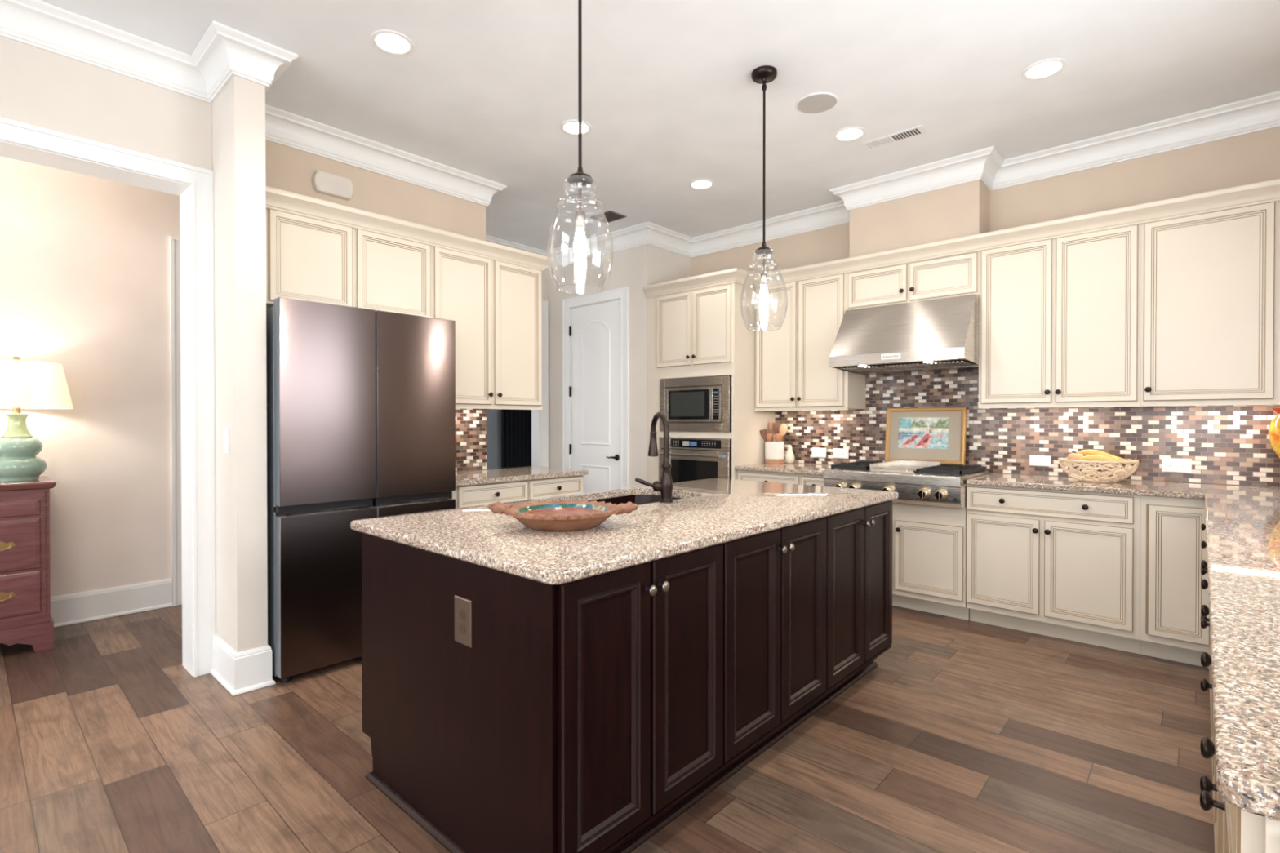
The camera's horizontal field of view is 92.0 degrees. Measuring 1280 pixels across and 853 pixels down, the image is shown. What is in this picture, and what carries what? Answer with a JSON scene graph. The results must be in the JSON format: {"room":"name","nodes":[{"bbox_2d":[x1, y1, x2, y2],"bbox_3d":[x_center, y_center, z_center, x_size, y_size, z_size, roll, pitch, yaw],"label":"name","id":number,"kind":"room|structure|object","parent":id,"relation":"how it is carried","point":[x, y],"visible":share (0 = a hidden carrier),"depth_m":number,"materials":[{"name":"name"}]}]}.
{"room":"kitchen","nodes":[
{"label":"kitchen","id":0,"kind":"room"},
{"bbox_2d":[0,35,212,560],"bbox_3d":[-3.723,-0.257,1.604,0.210,3.045,4.369,0,1,42],"label":"wall","id":1,"kind":"structure","parent":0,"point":[39,87],"depth_m":2.82,"materials":[{"name":"paint"}]},
{"bbox_2d":[0,116,215,677],"bbox_3d":[-2.908,-0.013,2.486,0.232,2.544,1.969,0,1,42],"label":"door frame","id":2,"kind":"structure","parent":1,"relation":"attached to","point":[20,141],"depth_m":3.10,"materials":[{"name":"white paint"}]},
{"bbox_2d":[211,75,267,652],"bbox_3d":[-2.131,-0.269,3.196,0.765,3.045,0.127,0,1,42],"label":"wall","id":3,"kind":"structure","parent":0,"point":[238,112],"depth_m":2.95,"materials":[{"name":"paint"}]},
{"bbox_2d":[222,427,228,453],"bbox_3d":[-2.009,0.073,2.994,0.070,0.125,0.009,0,1,42],"label":"light switch","id":4,"kind":"object","parent":3,"relation":"attached to","point":[225,430],"visible":1,"depth_m":2.98,"materials":[{"name":"white plastic"}]},
{"bbox_2d":[210,635,275,696],"bbox_3d":[-1.981,1.159,3.070,0.411,0.188,0.179,0,1,42],"label":"baseboard","id":5,"kind":"structure","parent":3,"relation":"attached to","point":[238,673],"depth_m":2.95,"materials":[{"name":"white paint"}]},
{"bbox_2d":[0,155,501,596],"bbox_3d":[-3.271,-0.285,5.335,1.480,3.045,10.500,0,1,42],"label":"wall","id":6,"kind":"structure","parent":0,"point":[85,288],"depth_m":3.98,"materials":[{"name":"paint"}]},
{"bbox_2d":[50,577,172,627],"bbox_3d":[-4.739,1.162,2.611,0.026,0.188,4.478,0,1,42],"label":"baseboard","id":7,"kind":"structure","parent":6,"relation":"attached to","point":[98,604],"depth_m":4.02,"materials":[{"name":"white paint"}]},
{"bbox_2d":[169,235,182,606],"bbox_3d":[-2.907,-0.032,4.621,0.022,2.550,0.970,0,1,42],"label":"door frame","id":8,"kind":"structure","parent":6,"relation":"in","point":[175,246],"depth_m":4.28,"materials":[{"name":"white paint"}]},
{"bbox_2d":[501,408,531,468],"bbox_3d":[-1.478,0.241,8.148,0.054,1.850,0.830,0,1,42],"label":"curtain","id":9,"kind":"object","parent":6,"relation":"hanging from","point":[516,424],"visible":0.16,"depth_m":7.99,"materials":[{"name":"black fabric"}]},
{"bbox_2d":[265,140,485,240],"bbox_3d":[-1.763,-0.275,4.073,0.130,3.045,1.660,0,1,42],"label":"wall","id":10,"kind":"structure","parent":0,"point":[288,169],"depth_m":4.03,"materials":[{"name":"paint"}]},
{"bbox_2d":[0,0,506,207],"bbox_3d":[-3.004,-1.706,2.224,0.985,0.155,6.270,0,1,42],"label":"trim","id":11,"kind":"structure","parent":10,"relation":"attached to","point":[224,52],"depth_m":2.94,"materials":[{"name":"white paint"}]},
{"bbox_2d":[311,170,353,200],"bbox_3d":[-1.885,-1.477,3.799,0.044,0.124,0.231,0,1,42],"label":"door chime","id":12,"kind":"object","parent":10,"relation":"attached to","point":[323,183],"visible":1,"depth_m":3.78,"materials":[{"name":"paint"}]},
{"bbox_2d":[266,208,431,317],"bbox_3d":[-1.796,-0.915,3.674,0.346,0.530,1.029,0,1,42],"label":"upper cabinet","id":13,"kind":"object","parent":10,"relation":"attached to","point":[308,259],"visible":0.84,"depth_m":3.54,"materials":[{"name":"beige paint"}]},
{"bbox_2d":[455,408,486,471],"bbox_3d":[-1.381,0.101,4.394,0.008,0.458,0.675,0,1,42],"label":"backsplash","id":14,"kind":"structure","parent":10,"relation":"attached to","point":[470,424],"depth_m":4.54,"materials":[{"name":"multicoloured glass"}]},
{"bbox_2d":[431,245,542,409],"bbox_3d":[-1.138,-0.651,4.378,0.377,1.068,0.893,0,1,42],"label":"upper cabinet","id":15,"kind":"object","parent":10,"relation":"attached to","point":[495,306],"visible":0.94,"depth_m":4.26,"materials":[{"name":"beige paint"}]},
{"bbox_2d":[265,186,553,271],"bbox_3d":[-1.460,-1.199,4.012,0.391,0.098,1.988,0,1,42],"label":"crown molding","id":16,"kind":"structure","parent":15,"relation":"attached to","point":[277,199],"depth_m":3.73,"materials":[{"name":"beige paint"}]},
{"bbox_2d":[541,268,548,300],"bbox_3d":[-1.742,-0.288,5.828,0.120,3.045,2.384,0,1,42],"label":"wall","id":17,"kind":"structure","parent":0,"point":[544,280],"depth_m":6.54,"materials":[{"name":"paint"}]},
{"bbox_2d":[531,299,548,466],"bbox_3d":[-1.393,-0.046,6.197,0.142,2.555,1.100,0,1,42],"label":"door","id":18,"kind":"structure","parent":17,"relation":"in","point":[540,418],"depth_m":6.53,"materials":[{"name":"white paint"}]},
{"bbox_2d":[0,604,1214,852],"bbox_3d":[-1.757,1.296,4.173,10.800,0.100,11.200,0,1,42],"label":"floor","id":19,"kind":"structure","parent":0,"point":[963,735],"depth_m":2.34,"materials":[{"name":"brown wood"}]},
{"bbox_2d":[0,475,56,652],"bbox_3d":[-3.831,0.783,3.207,0.494,0.940,1.137,0,1,42],"label":"dresser","id":20,"kind":"object","parent":19,"relation":"on","point":[25,617],"visible":1,"depth_m":3.39,"materials":[{"name":"red wood"}]},
{"bbox_2d":[0,356,73,481],"bbox_3d":[-3.554,-0.041,3.524,0.474,0.702,0.474,0,1,42],"label":"table lamp","id":21,"kind":"object","parent":20,"relation":"on","point":[24,384],"visible":1,"depth_m":3.46,"materials":[{"name":"green ceramic"}]},
{"bbox_2d":[266,297,455,682],"bbox_3d":[-1.658,0.317,3.527,0.695,1.867,0.938,0,1,42],"label":"refrigerator","id":22,"kind":"object","parent":19,"relation":"on","point":[361,402],"visible":0.82,"depth_m":3.15,"materials":[{"name":"grey metal"}]},
{"bbox_2d":[452,475,583,508],"bbox_3d":[-0.990,0.805,4.362,0.626,0.879,1.115,0,1,42],"label":"base cabinet","id":23,"kind":"object","parent":19,"relation":"on","point":[467,495],"visible":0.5,"depth_m":4.13,"materials":[{"name":"beige paint"}]},
{"bbox_2d":[455,466,588,486],"bbox_3d":[-0.992,0.347,4.365,0.624,0.032,1.152,0,1,42],"label":"countertop","id":24,"kind":"structure","parent":23,"relation":"on","point":[519,473],"depth_m":4.27,"materials":[{"name":"stone"}]},
{"bbox_2d":[361,494,892,852],"bbox_3d":[0.144,0.816,2.701,1.139,0.880,2.246,0,1,42],"label":"kitchen island","id":25,"kind":"object","parent":19,"relation":"on","point":[589,714],"visible":0.98,"depth_m":1.90,"materials":[{"name":"brown wood"}]},
{"bbox_2d":[454,595,472,648],"bbox_3d":[-0.518,0.570,1.802,0.088,0.135,0.009,0,1,42],"label":"outlet","id":26,"kind":"object","parent":25,"relation":"attached to","point":[463,606],"visible":1,"depth_m":1.79,"materials":[{"name":"brown plastic"}]},
{"bbox_2d":[458,608,465,620],"bbox_3d":[-0.519,0.551,1.800,0.031,0.031,0.002,0,1,42],"label":"receptacle","id":27,"kind":"object","parent":26,"relation":"attached to","point":[461,611],"depth_m":1.80,"materials":[{"name":"grey"}]},
{"bbox_2d":[458,622,465,633],"bbox_3d":[-0.519,0.590,1.800,0.031,0.031,0.002,0,1,42],"label":"receptacle","id":28,"kind":"object","parent":26,"relation":"attached to","point":[461,625],"depth_m":1.80,"materials":[{"name":"grey"}]},
{"bbox_2d":[350,478,898,584],"bbox_3d":[0.134,0.359,2.715,1.163,0.032,2.291,0,1,42],"label":"island countertop","id":29,"kind":"structure","parent":25,"relation":"on","point":[711,512],"depth_m":2.11,"materials":[{"name":"stone"}]},
{"bbox_2d":[488,499,637,531],"bbox_3d":[-0.268,0.306,2.144,0.409,0.082,0.396,0,1,42],"label":"decorative bowl","id":30,"kind":"object","parent":29,"relation":"on","point":[563,515],"visible":1,"depth_m":2.10,"materials":[{"name":"ceramic"}]},
{"bbox_2d":[591,494,683,505],"bbox_3d":[-0.092,0.478,2.925,0.495,0.206,0.840,0,1,42],"label":"sink","id":31,"kind":"object","parent":29,"relation":"in","point":[639,499],"visible":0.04,"depth_m":3.33,"materials":[{"name":"grey"}]},
{"bbox_2d":[635,412,673,502],"bbox_3d":[0.087,0.139,2.830,0.166,0.407,0.191,0,0,24],"label":"faucet","id":32,"kind":"object","parent":29,"relation":"on","point":[664,486],"visible":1,"depth_m":2.76,"materials":[{"name":"black metal"}]},
{"bbox_2d":[642,267,774,484],"bbox_3d":[0.634,-0.012,5.516,1.006,2.494,0.711,0,1,42],"label":"tall cabinet","id":33,"kind":"object","parent":19,"relation":"on","point":[696,327],"visible":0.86,"depth_m":5.21,"materials":[{"name":"beige paint"}]},
{"bbox_2d":[658,437,731,483],"bbox_3d":[0.547,0.455,5.375,0.743,0.704,0.405,0,1,42],"label":"wall oven","id":34,"kind":"object","parent":33,"relation":"in","point":[691,459],"visible":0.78,"depth_m":5.22,"materials":[{"name":"silver metal"}]},
{"bbox_2d":[659,375,731,432],"bbox_3d":[0.555,-0.180,5.379,0.743,0.461,0.322,0,1,42],"label":"microwave","id":35,"kind":"object","parent":33,"relation":"in","point":[704,403],"visible":0.95,"depth_m":5.23,"materials":[{"name":"silver metal"}]},
{"bbox_2d":[713,395,718,415],"bbox_3d":[0.627,-0.167,5.101,0.042,0.160,0.001,0,1,42],"label":"keypad","id":36,"kind":"object","parent":35,"relation":"attached to","point":[715,397],"depth_m":5.10,"materials":[{"name":"grey"}]},
{"bbox_2d":[737,470,824,486],"bbox_3d":[1.280,0.800,4.975,0.808,0.879,0.651,0,1,42],"label":"base cabinet","id":37,"kind":"object","parent":19,"relation":"on","point":[768,477],"visible":0.11,"depth_m":4.75,"materials":[{"name":"beige paint"}]},
{"bbox_2d":[734,462,831,475],"bbox_3d":[1.282,0.342,4.974,0.805,0.032,0.646,0,1,42],"label":"countertop","id":38,"kind":"structure","parent":37,"relation":"on","point":[794,468],"depth_m":4.86,"materials":[{"name":"stone"}]},
{"bbox_2d":[764,441,784,464],"bbox_3d":[1.152,0.229,5.292,0.162,0.188,0.162,0,1,42],"label":"utensil crock","id":39,"kind":"object","parent":38,"relation":"on","point":[774,451],"visible":0.96,"depth_m":5.22,"materials":[{"name":"white ceramic"}]},
{"bbox_2d":[759,428,767,442],"bbox_3d":[1.073,0.167,5.285,0.100,0.281,0.013,0,0,-4],"label":"spatula","id":40,"kind":"object","parent":39,"relation":"in","point":[763,433],"visible":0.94,"depth_m":5.28,"materials":[{"name":"brown wood"}]},
{"bbox_2d":[765,433,773,441],"bbox_3d":[1.104,0.184,5.274,0.061,0.244,0.025,0,0,-2],"label":"wooden spoon","id":41,"kind":"object","parent":39,"relation":"in","point":[769,437],"visible":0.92,"depth_m":5.26,"materials":[{"name":"brown wood"}]},
{"bbox_2d":[768,422,775,441],"bbox_3d":[1.156,0.139,5.357,0.053,0.336,0.071,0,0,-26],"label":"spatula","id":42,"kind":"object","parent":39,"relation":"in","point":[771,426],"visible":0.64,"depth_m":5.36,"materials":[{"name":"brown wood"}]},
{"bbox_2d":[772,422,779,441],"bbox_3d":[1.172,0.142,5.306,0.062,0.328,0.025,0,0,0],"label":"spatula","id":43,"kind":"object","parent":39,"relation":"in","point":[775,426],"visible":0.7,"depth_m":5.31,"materials":[{"name":"brown wood"}]},
{"bbox_2d":[774,433,782,441],"bbox_3d":[1.173,0.186,5.235,0.066,0.244,0.047,0,1,42],"label":"wooden spoon","id":44,"kind":"object","parent":39,"relation":"in","point":[778,437],"visible":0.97,"depth_m":5.22,"materials":[{"name":"brown wood"}]},
{"bbox_2d":[778,423,787,441],"bbox_3d":[1.209,0.144,5.255,0.089,0.326,0.030,0,0,21],"label":"wooden spoon","id":45,"kind":"object","parent":39,"relation":"in","point":[783,428],"visible":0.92,"depth_m":5.24,"materials":[{"name":"brown wood"}]},
{"bbox_2d":[784,444,795,463],"bbox_3d":[1.278,0.244,5.272,0.082,0.160,0.082,0,1,42],"label":"bird","id":46,"kind":"object","parent":38,"relation":"on","point":[789,457],"visible":1,"depth_m":5.25},
{"bbox_2d":[892,502,969,620],"bbox_3d":[1.911,0.877,4.403,0.891,0.734,0.651,0,1,42],"label":"base cabinet","id":47,"kind":"object","parent":19,"relation":"on","point":[929,542],"visible":0.54,"depth_m":4.05,"materials":[{"name":"beige paint"}]},
{"bbox_2d":[965,484,1141,653],"bbox_3d":[2.560,0.809,3.813,0.851,0.879,0.651,0,1,42],"label":"base cabinet","id":48,"kind":"object","parent":19,"relation":"on","point":[1055,563],"visible":0.99,"depth_m":3.57,"materials":[{"name":"beige paint"}]},
{"bbox_2d":[1139,495,1208,667],"bbox_3d":[2.991,0.811,3.442,0.284,0.879,0.620,0,1,42],"label":"base cabinet","id":49,"kind":"object","parent":19,"relation":"on","point":[1172,596],"visible":0.81,"depth_m":3.23,"materials":[{"name":"beige paint"}]},
{"bbox_2d":[1200,523,1212,728],"bbox_3d":[2.677,0.819,2.452,0.671,0.879,1.219,0,1,42],"label":"base cabinet","id":50,"kind":"object","parent":19,"relation":"on","point":[1203,544],"visible":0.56,"depth_m":2.60,"materials":[{"name":"beige paint"}]},
{"bbox_2d":[1200,560,1214,807],"bbox_3d":[2.053,0.824,1.766,0.671,0.879,0.634,0,1,42],"label":"base cabinet","id":51,"kind":"object","parent":19,"relation":"on","point":[1204,584],"visible":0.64,"depth_m":1.94,"materials":[{"name":"beige paint"}]},
{"bbox_2d":[1200,604,1217,852],"bbox_3d":[1.699,0.827,1.375,0.671,0.879,0.419,0,1,42],"label":"base cabinet","id":52,"kind":"object","parent":19,"relation":"on","point":[1205,686],"visible":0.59,"depth_m":1.58,"materials":[{"name":"beige paint"}]},
{"bbox_2d":[1200,651,1279,852],"bbox_3d":[1.202,0.831,0.828,0.671,0.879,1.057,0,1,42],"label":"base cabinet","id":53,"kind":"object","parent":19,"relation":"on","point":[1239,830],"visible":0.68,"depth_m":0.80,"materials":[{"name":"beige paint"}]},
{"bbox_2d":[966,473,1279,822],"bbox_3d":[1.779,0.363,2.261,1.763,0.032,3.995,0,1,42],"label":"countertop","id":54,"kind":"structure","parent":53,"relation":"on","point":[1242,522],"depth_m":1.15,"materials":[{"name":"stone"}]},
{"bbox_2d":[823,459,988,508],"bbox_3d":[1.847,0.385,4.325,0.894,0.249,0.731,0,1,42],"label":"rangetop","id":55,"kind":"object","parent":54,"relation":"on","point":[933,483],"visible":0.73,"depth_m":4.06,"materials":[{"name":"silver metal"}]},
{"bbox_2d":[884,406,967,465],"bbox_3d":[2.103,0.072,4.575,0.562,0.418,0.074,0,1,42],"label":"framed picture","id":56,"kind":"object","parent":55,"relation":"on","point":[912,433],"visible":0.98,"depth_m":4.56,"materials":[{"name":"paper"}]},
{"bbox_2d":[1057,457,1138,483],"bbox_3d":[2.752,0.267,3.717,0.390,0.136,0.390,0,1,-39],"label":"woven bowl","id":57,"kind":"object","parent":54,"relation":"on","point":[1121,472],"visible":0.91,"depth_m":3.63,"materials":[{"name":"beige wicker"}]},
{"bbox_2d":[1067,453,1082,464],"bbox_3d":[2.653,0.201,3.766,0.080,0.072,0.082,0,1,42],"label":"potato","id":58,"kind":"object","parent":57,"relation":"in","point":[1076,456],"visible":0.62,"depth_m":3.74,"materials":[{"name":"beige food"}]},
{"bbox_2d":[1071,449,1119,461],"bbox_3d":[2.740,0.180,3.716,0.038,0.072,0.246,0,1,-36],"label":"banana","id":59,"kind":"object","parent":57,"relation":"in","point":[1089,452],"visible":0.72,"depth_m":3.70,"materials":[{"name":"yellow food"}]},
{"bbox_2d":[1079,454,1115,461],"bbox_3d":[2.706,0.197,3.678,0.038,0.048,0.230,0,1,-44],"label":"banana","id":60,"kind":"object","parent":57,"relation":"in","point":[1092,457],"visible":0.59,"depth_m":3.66,"materials":[{"name":"yellow food"}]},
{"bbox_2d":[1113,455,1126,461],"bbox_3d":[2.815,0.201,3.723,0.038,0.050,0.230,0,0,-30],"label":"banana","id":61,"kind":"object","parent":57,"relation":"in","point":[1119,459],"visible":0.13,"depth_m":3.66,"materials":[{"name":"yellow food"}]},
{"bbox_2d":[1268,408,1279,458],"bbox_3d":[3.406,0.124,3.202,0.212,0.430,0.212,0,1,42],"label":"vase","id":62,"kind":"object","parent":54,"relation":"on","point":[1274,428],"visible":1,"depth_m":3.22,"materials":[{"name":"orange glass"}]},
{"bbox_2d":[547,244,690,488],"bbox_3d":[-0.198,-0.293,6.394,1.405,3.045,0.771,0,1,42],"label":"wall","id":63,"kind":"structure","parent":0,"point":[636,268],"depth_m":5.85,"materials":[{"name":"paint"}]},
{"bbox_2d":[562,286,629,493],"bbox_3d":[-0.421,-0.034,6.123,0.924,2.532,0.163,0,1,42],"label":"door","id":64,"kind":"structure","parent":63,"relation":"in","point":[596,326],"depth_m":6.08,"materials":[{"name":"white paint"}]},
{"bbox_2d":[485,90,1279,269],"bbox_3d":[0.285,-1.716,3.624,5.830,0.155,3.966,0,1,42],"label":"trim","id":65,"kind":"structure","parent":63,"relation":"attached to","point":[1260,113],"depth_m":4.20,"materials":[{"name":"white paint"}]},
{"bbox_2d":[39,0,1279,250],"bbox_3d":[-1.757,-1.848,4.150,10.800,0.100,11.200,0,1,42],"label":"ceiling","id":66,"kind":"structure","parent":0,"point":[671,100],"depth_m":3.21,"materials":[{"name":"paint"}]},
{"bbox_2d":[370,30,414,55],"bbox_3d":[-1.155,-1.785,2.884,0.189,0.008,0.189,0,1,42],"label":"recessed light","id":67,"kind":"object","parent":66,"relation":"in","point":[393,42],"visible":1,"depth_m":2.88,"materials":[{"name":"white paint"}]},
{"bbox_2d":[560,120,591,135],"bbox_3d":[-0.385,-1.791,3.717,0.189,0.008,0.189,0,1,42],"label":"recessed light","id":68,"kind":"object","parent":66,"relation":"in","point":[570,126],"visible":0.89,"depth_m":3.71,"materials":[{"name":"white paint"}]},
{"bbox_2d":[546,0,613,294],"bbox_3d":[-0.214,-1.135,2.209,0.237,1.296,0.237,0,1,42],"label":"pendant light","id":69,"kind":"object","parent":66,"relation":"hanging from","point":[580,179],"visible":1,"depth_m":2.20,"materials":[{"name":"clear glass"}]},
{"bbox_2d":[575,182,584,227],"bbox_3d":[-0.214,-0.789,2.212,0.034,0.165,0.034,0,1,42],"label":"socket","id":70,"kind":"object","parent":69,"relation":"attached to","point":[580,215],"depth_m":2.20,"materials":[{"name":"grey metal"}]},
{"bbox_2d":[590,210,626,222],"bbox_3d":[-0.274,-1.802,5.343,0.250,0.010,0.200,0,1,42],"label":"ceiling vent","id":71,"kind":"object","parent":66,"relation":"in","point":[611,216],"visible":0.97,"depth_m":5.32,"materials":[{"name":"grey metal"}]},
{"bbox_2d":[688,179,714,189],"bbox_3d":[0.459,-1.798,4.608,0.189,0.008,0.189,0,1,42],"label":"recessed light","id":72,"kind":"object","parent":66,"relation":"in","point":[698,184],"visible":1,"depth_m":4.59,"materials":[{"name":"white paint"}]},
{"bbox_2d":[740,65,787,331],"bbox_3d":[0.630,-1.142,3.139,0.237,1.296,0.237,0,1,42],"label":"pendant light","id":73,"kind":"object","parent":66,"relation":"hanging from","point":[765,74],"visible":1,"depth_m":3.13,"materials":[{"name":"clear glass"}]},
{"bbox_2d":[760,253,767,285],"bbox_3d":[0.630,-0.796,3.141,0.034,0.165,0.034,0,1,42],"label":"socket","id":74,"kind":"object","parent":73,"relation":"attached to","point":[763,276],"depth_m":3.13,"materials":[{"name":"grey metal"}]},
{"bbox_2d":[795,92,838,114],"bbox_3d":[0.983,-1.790,3.436,0.230,0.006,0.230,0,1,42],"label":"ceiling speaker","id":75,"kind":"object","parent":66,"relation":"attached to","point":[820,102],"visible":1,"depth_m":3.42,"materials":[{"name":"paint"}]},
{"bbox_2d":[833,126,866,141],"bbox_3d":[1.289,-1.792,3.800,0.189,0.008,0.189,0,1,42],"label":"recessed light","id":76,"kind":"object","parent":66,"relation":"in","point":[851,133],"visible":1,"depth_m":3.79,"materials":[{"name":"white paint"}]},
{"bbox_2d":[862,124,928,149],"bbox_3d":[1.589,-1.793,3.846,0.360,0.006,0.120,0,1,42],"label":"ceiling vent","id":77,"kind":"object","parent":66,"relation":"in","point":[919,130],"visible":1,"depth_m":3.84,"materials":[{"name":"metal"}]},
{"bbox_2d":[1022,57,1066,79],"bbox_3d":[2.027,-1.786,3.101,0.189,0.008,0.189,0,1,42],"label":"recessed light","id":78,"kind":"object","parent":66,"relation":"in","point":[1044,68],"visible":1,"depth_m":3.09,"materials":[{"name":"white paint"}]},
{"bbox_2d":[849,179,990,257],"bbox_3d":[2.029,-1.501,4.530,0.895,0.599,0.280,0,1,42],"label":"wall","id":79,"kind":"structure","parent":0,"point":[962,210],"depth_m":4.37,"materials":[{"name":"paint"}]},
{"bbox_2d":[690,126,1279,487],"bbox_3d":[2.223,-0.280,4.634,4.545,3.045,0.120,0,1,42],"label":"wall","id":80,"kind":"structure","parent":0,"point":[1254,157],"depth_m":3.92,"materials":[{"name":"paint"}]},
{"bbox_2d":[755,273,865,411],"bbox_3d":[1.372,-0.656,5.059,0.810,1.068,0.387,0,1,42],"label":"upper cabinet","id":81,"kind":"object","parent":80,"relation":"attached to","point":[793,371],"visible":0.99,"depth_m":4.92,"materials":[{"name":"beige paint"}]},
{"bbox_2d":[754,178,1279,288],"bbox_3d":[2.259,-1.199,4.049,3.465,0.098,0.115,0,1,42],"label":"crown molding","id":82,"kind":"structure","parent":81,"relation":"attached to","point":[1265,192],"depth_m":3.77,"materials":[{"name":"beige paint"}]},
{"bbox_2d":[848,251,979,310],"bbox_3d":[2.003,-1.026,4.483,0.893,0.320,0.387,0,1,42],"label":"upper cabinet","id":83,"kind":"object","parent":80,"relation":"attached to","point":[958,275],"visible":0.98,"depth_m":4.33,"materials":[{"name":"beige paint"}]},
{"bbox_2d":[829,293,978,374],"bbox_3d":[1.905,-0.632,4.374,0.886,0.463,0.668,0,1,42],"label":"range hood","id":84,"kind":"object","parent":83,"relation":"attached to","point":[937,335],"visible":1,"depth_m":4.18,"materials":[{"name":"silver metal"}]},
{"bbox_2d":[774,368,1279,487],"bbox_3d":[2.486,-0.112,4.310,3.476,0.886,0.008,0,1,42],"label":"backsplash","id":85,"kind":"structure","parent":80,"relation":"attached to","point":[1230,444],"depth_m":4.07,"materials":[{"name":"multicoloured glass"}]},
{"bbox_2d":[811,447,826,457],"bbox_3d":[1.503,0.226,5.193,0.128,0.080,0.009,0,1,42],"label":"outlet","id":86,"kind":"object","parent":85,"relation":"attached to","point":[815,452],"visible":1,"depth_m":5.19,"materials":[{"name":"white plastic"}]},
{"bbox_2d":[833,448,848,458],"bbox_3d":[1.645,0.227,5.063,0.128,0.080,0.009,0,1,42],"label":"outlet","id":87,"kind":"object","parent":85,"relation":"attached to","point":[837,452],"visible":1,"depth_m":5.06,"materials":[{"name":"white plastic"}]},
{"bbox_2d":[1029,455,1050,466],"bbox_3d":[2.674,0.235,4.129,0.122,0.070,0.009,0,1,42],"label":"outlet","id":88,"kind":"object","parent":85,"relation":"attached to","point":[1034,460],"visible":1,"depth_m":4.13,"materials":[{"name":"white plastic"}]},
{"bbox_2d":[1161,457,1191,472],"bbox_3d":[3.183,0.235,3.666,0.135,0.083,0.009,0,1,42],"label":"outlet","id":89,"kind":"object","parent":85,"relation":"attached to","point":[1168,464],"visible":1,"depth_m":3.66,"materials":[{"name":"white plastic"}]},
{"bbox_2d":[1166,462,1173,467],"bbox_3d":[3.159,0.235,3.684,0.031,0.031,0.002,0,1,42],"label":"receptacle","id":90,"kind":"object","parent":89,"relation":"attached to","point":[1168,464],"depth_m":3.68,"materials":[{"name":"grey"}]},
{"bbox_2d":[1179,462,1186,468],"bbox_3d":[3.204,0.235,3.644,0.031,0.031,0.002,0,1,42],"label":"receptacle","id":91,"kind":"object","parent":89,"relation":"attached to","point":[1182,465],"depth_m":3.64,"materials":[{"name":"grey plastic"}]},
{"bbox_2d":[977,224,1141,408],"bbox_3d":[2.642,-0.647,3.905,0.831,1.068,0.387,0,1,42],"label":"upper cabinet","id":92,"kind":"object","parent":80,"relation":"attached to","point":[1060,318],"visible":1,"depth_m":3.75,"materials":[{"name":"beige paint"}]},
{"bbox_2d":[1140,201,1279,406],"bbox_3d":[3.295,-0.643,3.312,0.933,1.068,0.387,0,1,42],"label":"upper cabinet","id":93,"kind":"object","parent":80,"relation":"attached to","point":[1210,335],"visible":1,"depth_m":3.31,"materials":[{"name":"beige paint"}]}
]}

